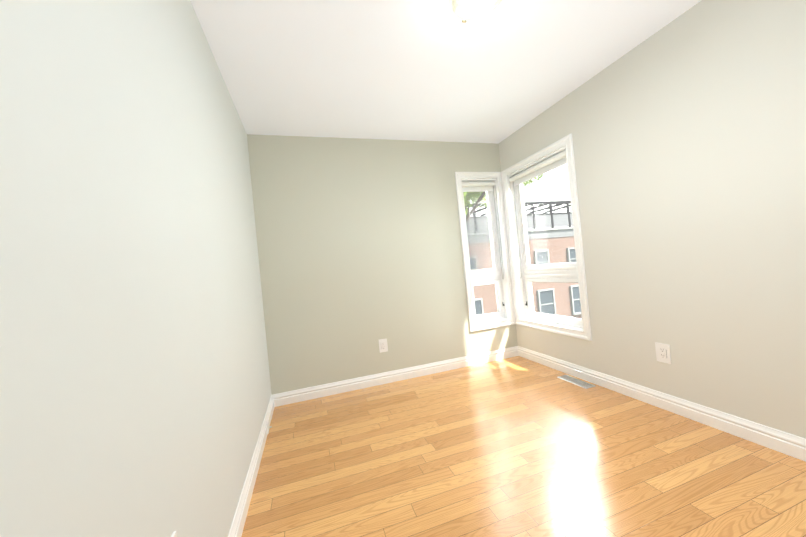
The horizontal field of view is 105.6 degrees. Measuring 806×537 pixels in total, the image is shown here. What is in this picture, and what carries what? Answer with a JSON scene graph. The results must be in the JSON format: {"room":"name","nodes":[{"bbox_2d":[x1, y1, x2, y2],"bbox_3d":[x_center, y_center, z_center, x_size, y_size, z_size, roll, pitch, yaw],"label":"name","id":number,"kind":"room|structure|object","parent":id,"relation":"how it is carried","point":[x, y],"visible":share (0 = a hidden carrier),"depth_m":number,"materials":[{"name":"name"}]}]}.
{"room":"empty bedroom","nodes":[
{"label":"empty bedroom","id":0,"kind":"room"},
{"bbox_2d":[0,0,271,536],"bbox_3d":[-0.822,-0.029,0.934,0.200,2.440,4.100,-5,0,-17],"label":"wall","id":1,"kind":"structure","parent":0,"point":[135,390],"depth_m":0.70,"materials":[{"name":"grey paint"}]},
{"bbox_2d":[228,395,274,536],"bbox_3d":[-0.607,1.122,0.964,0.017,0.108,3.700,-5,0,-17],"label":"baseboard","id":2,"kind":"structure","parent":1,"relation":"attached to","point":[238,522],"depth_m":1.62,"materials":[{"name":"white paint"}]},
{"bbox_2d":[247,134,517,394],"bbox_3d":[-0.157,-0.089,3.186,2.820,2.440,0.200,-5,0,-17],"label":"wall","id":3,"kind":"structure","parent":0,"point":[359,245],"depth_m":3.00,"materials":[{"name":"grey paint"}]},
{"bbox_2d":[378,338,387,352],"bbox_3d":[-0.196,0.765,3.038,0.086,0.128,0.009,-5,0,-17],"label":"electrical outlet","id":4,"kind":"object","parent":3,"relation":"attached to","point":[383,346],"visible":1,"depth_m":3.04,"materials":[{"name":"plastic"}]},
{"bbox_2d":[272,346,517,406],"bbox_3d":[0.081,1.060,3.111,2.620,0.108,0.017,-5,0,-17],"label":"baseboard","id":5,"kind":"structure","parent":3,"relation":"attached to","point":[305,394],"depth_m":3.03,"materials":[{"name":"white paint"}]},
{"bbox_2d":[455,172,514,331],"bbox_3d":[0.892,-0.204,3.502,0.572,1.750,0.210,-5,0,-17],"label":"window","id":6,"kind":"structure","parent":3,"relation":"in","point":[489,184],"depth_m":3.49,"materials":[{"name":"white paint"}]},
{"bbox_2d":[190,0,701,143],"bbox_3d":[0.394,-1.446,1.357,3.020,0.150,4.100,-5,0,-17],"label":"ceiling","id":7,"kind":"structure","parent":0,"point":[425,70],"depth_m":1.97,"materials":[{"name":"white paint"}]},
{"bbox_2d":[449,0,503,22],"bbox_3d":[0.368,-1.322,1.505,0.286,0.090,0.291,-5,0,-17],"label":"ceiling light","id":8,"kind":"object","parent":7,"relation":"attached to","point":[464,11],"visible":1,"depth_m":1.52,"materials":[{"name":"white glass"}]},
{"bbox_2d":[241,356,805,536],"bbox_3d":[0.640,1.118,1.353,3.020,0.120,4.100,-5,0,-17],"label":"floor","id":9,"kind":"structure","parent":0,"point":[517,446],"depth_m":1.62,"materials":[{"name":"brown wood"}]},
{"bbox_2d":[558,375,594,388],"bbox_3d":[1.493,0.975,2.647,0.104,0.006,0.304,-5,0,-17],"label":"floor vent","id":10,"kind":"object","parent":9,"relation":"in","point":[580,383],"visible":1,"depth_m":2.63,"materials":[{"name":"silver metal"}]},
{"bbox_2d":[498,0,805,438],"bbox_3d":[1.857,-0.284,1.777,0.200,2.440,4.100,-5,0,-17],"label":"wall","id":11,"kind":"structure","parent":0,"point":[687,129],"depth_m":1.79,"materials":[{"name":"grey paint"}]},
{"bbox_2d":[500,134,591,340],"bbox_3d":[1.438,-0.257,3.067,0.210,1.750,0.986,-5,0,-17],"label":"window","id":12,"kind":"structure","parent":11,"relation":"in","point":[524,273],"depth_m":3.12,"materials":[{"name":"white paint"}]},
{"bbox_2d":[518,346,805,461],"bbox_3d":[1.865,0.887,1.743,0.017,0.108,3.700,-5,0,-17],"label":"baseboard","id":13,"kind":"structure","parent":11,"relation":"attached to","point":[789,444],"depth_m":1.92,"materials":[{"name":"white paint"}]},
{"bbox_2d":[655,342,671,363],"bbox_3d":[1.742,0.566,2.051,0.009,0.128,0.086,-5,0,-17],"label":"electrical outlet","id":14,"kind":"object","parent":11,"relation":"attached to","point":[663,354],"visible":1,"depth_m":2.05,"materials":[{"name":"plastic"}]},
{"label":"outside","id":15,"kind":"structure","parent":0,"visible":0},
{"bbox_3d":[6.645,3.663,12.106,140.000,0.300,140.000,-5,0,-17],"label":"ground","id":16,"kind":"structure","parent":15,"visible":0},
{"bbox_2d":[463,192,486,213],"bbox_3d":[4.742,-4.179,25.721,11.005,15.743,6.343,-5,0,-17],"label":"tree","id":17,"kind":"object","parent":16,"relation":"on","point":[473,201],"depth_m":25.79,"materials":[{"name":"green plant"}]},
{"bbox_2d":[463,174,545,222],"bbox_3d":[2.267,-1.606,11.091,8.696,11.046,4.518,-5,0,-17],"label":"tree","id":18,"kind":"object","parent":16,"relation":"on","point":[477,202],"depth_m":11.78,"materials":[{"name":"plant"}]},
{"bbox_2d":[465,201,581,318],"bbox_3d":[8.264,-0.045,20.053,23.700,6.800,9.220,-5,0,-17],"label":"rowhouse","id":19,"kind":"structure","parent":16,"relation":"on","point":[550,298],"depth_m":14.93,"materials":[{"name":"brick"}]}
]}

